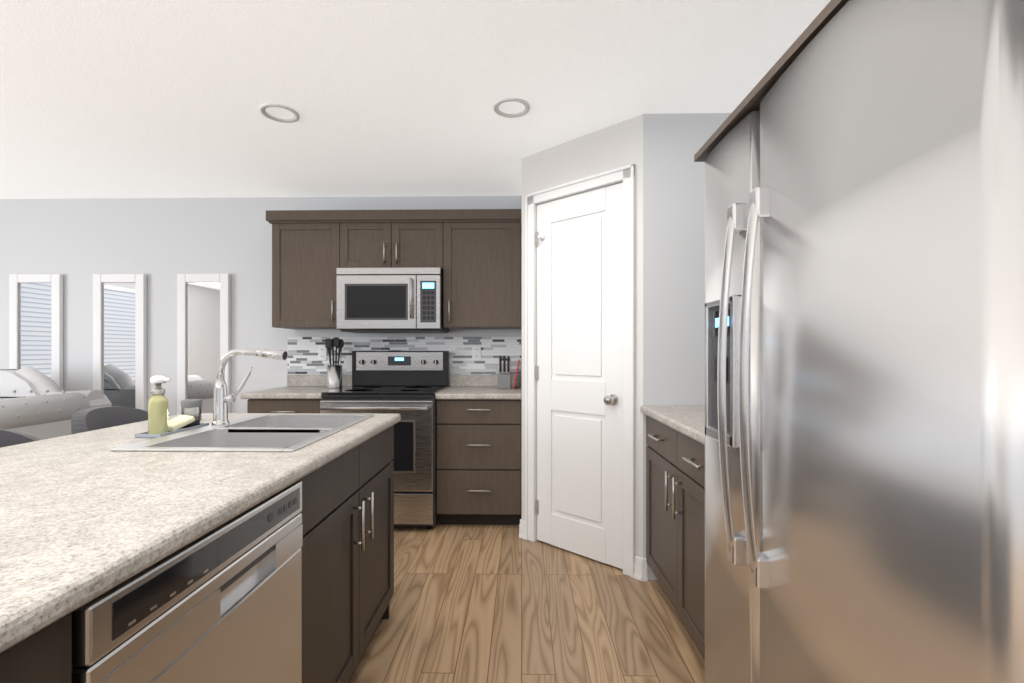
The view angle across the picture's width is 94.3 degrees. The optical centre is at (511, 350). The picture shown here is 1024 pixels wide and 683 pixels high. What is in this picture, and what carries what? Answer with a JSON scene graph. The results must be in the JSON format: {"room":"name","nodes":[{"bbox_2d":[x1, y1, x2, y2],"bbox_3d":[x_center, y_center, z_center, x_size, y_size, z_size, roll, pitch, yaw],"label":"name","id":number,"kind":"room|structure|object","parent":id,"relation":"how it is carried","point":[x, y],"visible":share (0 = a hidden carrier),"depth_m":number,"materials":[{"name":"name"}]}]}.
{"room":"kitchen","nodes":[
{"label":"kitchen","id":0,"kind":"room"},
{"bbox_2d":[0,196,521,500],"bbox_3d":[-2.372,-0.020,3.899,7.700,2.440,0.100,0,0,1],"label":"wall","id":1,"kind":"structure","parent":0,"point":[161,243],"depth_m":3.86,"materials":[{"name":"white paint"}]},
{"bbox_2d":[9,274,62,390],"bbox_3d":[-3.863,0.060,3.857,0.420,1.360,0.037,0,0,1],"label":"mirror","id":2,"kind":"object","parent":1,"relation":"attached to","point":[35,321],"visible":0.67,"depth_m":3.85,"materials":[{"name":"white mirror"}]},
{"bbox_2d":[93,274,146,410],"bbox_3d":[-3.173,0.060,3.844,0.420,1.360,0.037,0,0,1],"label":"mirror","id":3,"kind":"object","parent":1,"relation":"attached to","point":[119,339],"visible":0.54,"depth_m":3.84,"materials":[{"name":"white mirror"}]},
{"bbox_2d":[177,273,230,414],"bbox_3d":[-2.483,0.060,3.830,0.420,1.360,0.037,0,0,1],"label":"mirror","id":4,"kind":"object","parent":1,"relation":"attached to","point":[203,324],"visible":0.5,"depth_m":3.83,"materials":[{"name":"white mirror"}]},
{"bbox_2d":[270,210,341,328],"bbox_3d":[-1.514,-0.598,3.660,0.506,0.853,0.337,0,0,1],"label":"upper cabinet","id":5,"kind":"object","parent":1,"relation":"attached to","point":[307,244],"depth_m":3.50,"materials":[{"name":"brown wood"}]},
{"bbox_2d":[342,209,445,264],"bbox_3d":[-0.880,-0.812,3.647,0.761,0.425,0.337,0,0,1],"label":"upper cabinet","id":6,"kind":"object","parent":1,"relation":"attached to","point":[369,237],"depth_m":3.48,"materials":[{"name":"brown wood"}]},
{"bbox_2d":[336,267,449,332],"bbox_3d":[-0.882,-0.368,3.587,0.749,0.457,0.458,0,0,1],"label":"microwave","id":7,"kind":"object","parent":6,"relation":"attached to","point":[369,299],"depth_m":3.40,"materials":[{"name":"silver metal"}]},
{"bbox_2d":[418,265,448,332],"bbox_3d":[-0.593,-0.374,3.602,0.173,0.445,0.416,0,0,1],"label":"control panel","id":8,"kind":"object","parent":7,"relation":"attached to","point":[431,278],"depth_m":3.39,"materials":[{"name":"silver metal"}]},
{"bbox_2d":[286,375,520,386],"bbox_3d":[-0.867,0.240,3.806,1.882,0.092,0.018,0,0,1],"label":"backsplash","id":9,"kind":"structure","parent":1,"relation":"attached to","point":[292,380],"depth_m":3.79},
{"bbox_2d":[288,337,520,374],"bbox_3d":[-0.867,0.041,3.811,1.882,0.302,0.008,0,0,1],"label":"tile backsplash","id":10,"kind":"structure","parent":1,"relation":"attached to","point":[303,356],"depth_m":3.80,"materials":[{"name":"tile"}]},
{"bbox_2d":[318,346,326,359],"bbox_3d":[-1.523,0.018,3.815,0.070,0.115,0.009,0,0,1],"label":"electrical outlet","id":11,"kind":"object","parent":10,"relation":"attached to","point":[322,352],"visible":0.96,"depth_m":3.81,"materials":[{"name":"white plastic"}]},
{"bbox_2d":[472,346,480,359],"bbox_3d":[-0.283,0.018,3.790,0.070,0.115,0.009,0,0,1],"label":"electrical outlet","id":12,"kind":"object","parent":10,"relation":"attached to","point":[476,352],"visible":1,"depth_m":3.79,"materials":[{"name":"white plastic"}]},
{"bbox_2d":[446,209,520,328],"bbox_3d":[-0.215,-0.598,3.634,0.571,0.853,0.337,0,0,1],"label":"upper cabinet","id":13,"kind":"object","parent":1,"relation":"attached to","point":[483,246],"depth_m":3.47,"materials":[{"name":"brown wood"}]},
{"bbox_2d":[334,265,417,332],"bbox_3d":[-0.968,-0.374,3.609,0.576,0.445,0.416,0,0,1],"label":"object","id":14,"kind":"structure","parent":0,"point":[405,271],"depth_m":3.40,"materials":[{"name":"silver metal"}]},
{"bbox_2d":[0,0,830,198],"bbox_3d":[-2.449,-1.270,0.100,7.700,0.060,7.700,0,0,1],"label":"ceiling","id":15,"kind":"structure","parent":0,"point":[158,98],"depth_m":2.21,"materials":[{"name":"white paint"}]},
{"bbox_2d":[259,103,299,122],"bbox_3d":[-1.210,-1.241,2.475,0.190,0.022,0.190,0,0,1],"label":"recessed light","id":16,"kind":"object","parent":15,"relation":"in","point":[263,107],"visible":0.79,"depth_m":2.46,"materials":[{"name":"white"}]},
{"bbox_2d":[493,97,529,117],"bbox_3d":[-0.001,-1.241,2.421,0.190,0.022,0.190,0,0,1],"label":"recessed light","id":17,"kind":"object","parent":15,"relation":"in","point":[526,110],"visible":0.67,"depth_m":2.41,"materials":[{"name":"white"}]},
{"bbox_2d":[348,501,704,682],"bbox_3d":[-2.449,1.230,0.100,7.700,0.060,7.700,0,0,1],"label":"floor","id":18,"kind":"structure","parent":0,"point":[487,604],"depth_m":2.11,"materials":[{"name":"brown wood"}]},
{"bbox_2d":[0,429,40,447],"bbox_3d":[-1.523,0.718,1.411,0.437,0.966,0.488,0,0,1],"label":"bar stool","id":19,"kind":"object","parent":18,"relation":"on","point":[9,438],"visible":0.04,"depth_m":1.56,"materials":[{"name":"grey fabric"}]},
{"bbox_2d":[0,366,111,439],"bbox_3d":[-3.526,0.658,2.587,1.026,1.083,2.030,0,0,1],"label":"sofa","id":20,"kind":"object","parent":18,"relation":"on","point":[34,402],"visible":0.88,"depth_m":3.21,"materials":[{"name":"grey fabric"}]},
{"bbox_2d":[71,406,147,433],"bbox_3d":[-1.512,0.718,1.961,0.437,0.966,0.488,0,0,1],"label":"bar stool","id":21,"kind":"object","parent":18,"relation":"on","point":[90,419],"visible":0.06,"depth_m":1.97,"materials":[{"name":"grey fabric"}]},
{"bbox_2d":[0,420,399,682],"bbox_3d":[-0.863,0.763,0.833,0.680,0.874,2.630,0,0,1],"label":"kitchen island","id":22,"kind":"object","parent":18,"relation":"on","point":[224,546],"depth_m":1.01,"materials":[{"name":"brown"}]},
{"bbox_2d":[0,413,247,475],"bbox_3d":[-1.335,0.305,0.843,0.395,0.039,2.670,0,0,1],"label":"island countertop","id":23,"kind":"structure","parent":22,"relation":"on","point":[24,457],"depth_m":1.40,"materials":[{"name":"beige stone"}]},
{"bbox_2d":[135,415,208,437],"bbox_3d":[-1.188,0.259,1.672,0.087,0.052,0.240,0,0,1],"label":"soap tray","id":24,"kind":"object","parent":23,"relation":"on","point":[180,423],"visible":0.81,"depth_m":1.67,"materials":[{"name":"grey plastic"}]},
{"bbox_2d":[148,376,170,433],"bbox_3d":[-1.183,0.182,1.597,0.068,0.196,0.055,0,0,1],"label":"soap bottle","id":25,"kind":"object","parent":24,"relation":"on","point":[158,412],"visible":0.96,"depth_m":1.58,"materials":[{"name":"yellow plastic"}]},
{"bbox_2d":[181,399,201,419],"bbox_3d":[-1.296,0.241,1.922,0.072,0.087,0.072,0,0,1],"label":"glass jar","id":26,"kind":"object","parent":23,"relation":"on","point":[191,407],"visible":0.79,"depth_m":1.90,"materials":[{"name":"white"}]},
{"bbox_2d":[18,480,302,682],"bbox_3d":[-0.588,0.766,0.917,0.096,0.868,0.602,0,0,1],"label":"dishwasher","id":27,"kind":"object","parent":22,"relation":"in","point":[225,606],"depth_m":0.86,"materials":[{"name":"silver metal"}]},
{"bbox_2d":[0,414,399,643],"bbox_3d":[-0.835,0.305,0.833,0.605,0.039,2.670,0,0,1],"label":"island countertop","id":28,"kind":"structure","parent":22,"relation":"on","point":[70,530],"depth_m":0.86,"materials":[{"name":"beige stone"}]},
{"bbox_2d":[104,413,375,451],"bbox_3d":[-0.873,0.375,1.716,0.525,0.192,0.745,0,0,1],"label":"sink","id":29,"kind":"object","parent":28,"relation":"in","point":[254,432],"depth_m":1.70,"materials":[{"name":"silver metal"}]},
{"bbox_2d":[208,348,287,423],"bbox_3d":[-0.989,0.135,1.788,0.278,0.287,0.060,0,0,1],"label":"faucet","id":30,"kind":"object","parent":28,"relation":"on","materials":[{"name":"silver metal"}]},
{"bbox_2d":[247,399,321,412],"bbox_3d":[-1.527,0.763,3.520,0.524,0.874,0.616,0,0,1],"label":"base cabinet","id":31,"kind":"object","parent":18,"relation":"on","point":[253,405],"depth_m":3.21,"materials":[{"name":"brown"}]},
{"bbox_2d":[241,387,344,398],"bbox_3d":[-1.539,0.305,3.505,0.550,0.039,0.646,0,0,1],"label":"countertop","id":32,"kind":"structure","parent":31,"relation":"on","point":[281,392],"depth_m":3.19,"materials":[{"name":"beige stone"}]},
{"bbox_2d":[325,337,343,388],"bbox_3d":[-1.346,0.092,3.608,0.142,0.386,0.112,0,0,1],"label":"utensil holder","id":33,"kind":"object","parent":32,"relation":"on","point":[334,376],"visible":1,"depth_m":3.57,"materials":[{"name":"silver metal"}]},
{"bbox_2d":[320,351,448,528],"bbox_3d":[-0.885,0.601,3.421,0.753,1.198,0.734,0,0,1],"label":"range","id":34,"kind":"object","parent":18,"relation":"on","point":[407,386],"visible":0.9,"depth_m":3.13,"materials":[{"name":"silver metal"}]},
{"bbox_2d":[437,399,520,524],"bbox_3d":[-0.217,0.763,3.494,0.570,0.874,0.616,0,0,1],"label":"base cabinet","id":35,"kind":"object","parent":18,"relation":"on","point":[478,449],"depth_m":3.19,"materials":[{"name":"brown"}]},
{"bbox_2d":[435,387,520,398],"bbox_3d":[-0.218,0.305,3.479,0.571,0.039,0.646,0,0,1],"label":"countertop","id":36,"kind":"structure","parent":35,"relation":"on","point":[450,392],"depth_m":3.18,"materials":[{"name":"beige stone"}]},
{"bbox_2d":[498,356,510,388],"bbox_3d":[-0.057,0.163,3.602,0.100,0.245,0.120,0,0,1],"label":"knife block","id":37,"kind":"object","parent":36,"relation":"on","point":[504,379],"visible":1,"depth_m":3.54,"materials":[{"name":"grey"}]},
{"bbox_2d":[513,359,519,388],"bbox_3d":[0.035,0.176,3.630,0.047,0.217,0.250,0,0,1],"label":"cutting board","id":38,"kind":"object","parent":36,"relation":"on","point":[516,373],"visible":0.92,"depth_m":3.51,"materials":[{"name":"red"}]},
{"bbox_2d":[640,405,704,658],"bbox_3d":[0.996,0.697,1.979,0.683,1.006,0.997,0,0,1],"label":"base cabinet","id":39,"kind":"object","parent":18,"relation":"on","point":[675,498],"visible":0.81,"depth_m":1.97,"materials":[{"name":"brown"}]},
{"bbox_2d":[705,0,1023,682],"bbox_3d":[0.912,0.312,0.983,0.797,1.776,0.927,0,0,1],"label":"refrigerator","id":40,"kind":"object","parent":18,"relation":"on","point":[864,344],"visible":1,"depth_m":0.73,"materials":[{"name":"silver metal"}]},
{"bbox_2d":[522,113,730,579],"bbox_3d":[0.714,-0.020,3.136,1.300,2.440,1.300,0,0,1],"label":"wall","id":41,"kind":"structure","parent":0,"point":[659,151],"depth_m":2.48,"materials":[{"name":"white paint"}]},
{"bbox_2d":[536,182,622,568],"bbox_3d":[0.368,0.137,2.767,0.613,2.103,0.106,0,0,43],"label":"pantry door","id":42,"kind":"structure","parent":41,"relation":"in","point":[579,379],"depth_m":2.76,"materials":[{"name":"white wood"}]},
{"bbox_2d":[525,164,634,577],"bbox_3d":[0.401,0.106,2.802,0.756,2.188,0.120,0,0,43],"label":"door frame","id":43,"kind":"structure","parent":41,"relation":"attached to","point":[625,175],"depth_m":2.61,"materials":[{"name":"white wood"}]},
{"bbox_2d":[519,519,647,580],"bbox_3d":[-2.449,1.143,0.100,7.500,0.115,7.500,0,0,1],"label":"baseboard","id":44,"kind":"structure","parent":41,"relation":"attached to","point":[640,569],"depth_m":2.49,"materials":[{"name":"white wood"}]},
{"bbox_3d":[1.351,-0.020,0.023,0.100,2.440,7.500,0,0,1],"label":"wall","id":45,"kind":"structure","parent":0,"visible":0},
{"bbox_2d":[694,0,848,161],"bbox_3d":[0.936,-0.803,0.983,0.762,0.434,1.007,0,0,1],"label":"upper cabinet","id":46,"kind":"object","parent":45,"relation":"attached to","point":[750,102],"visible":0.02,"depth_m":1.04,"materials":[{"name":"brown wood"}]}
]}

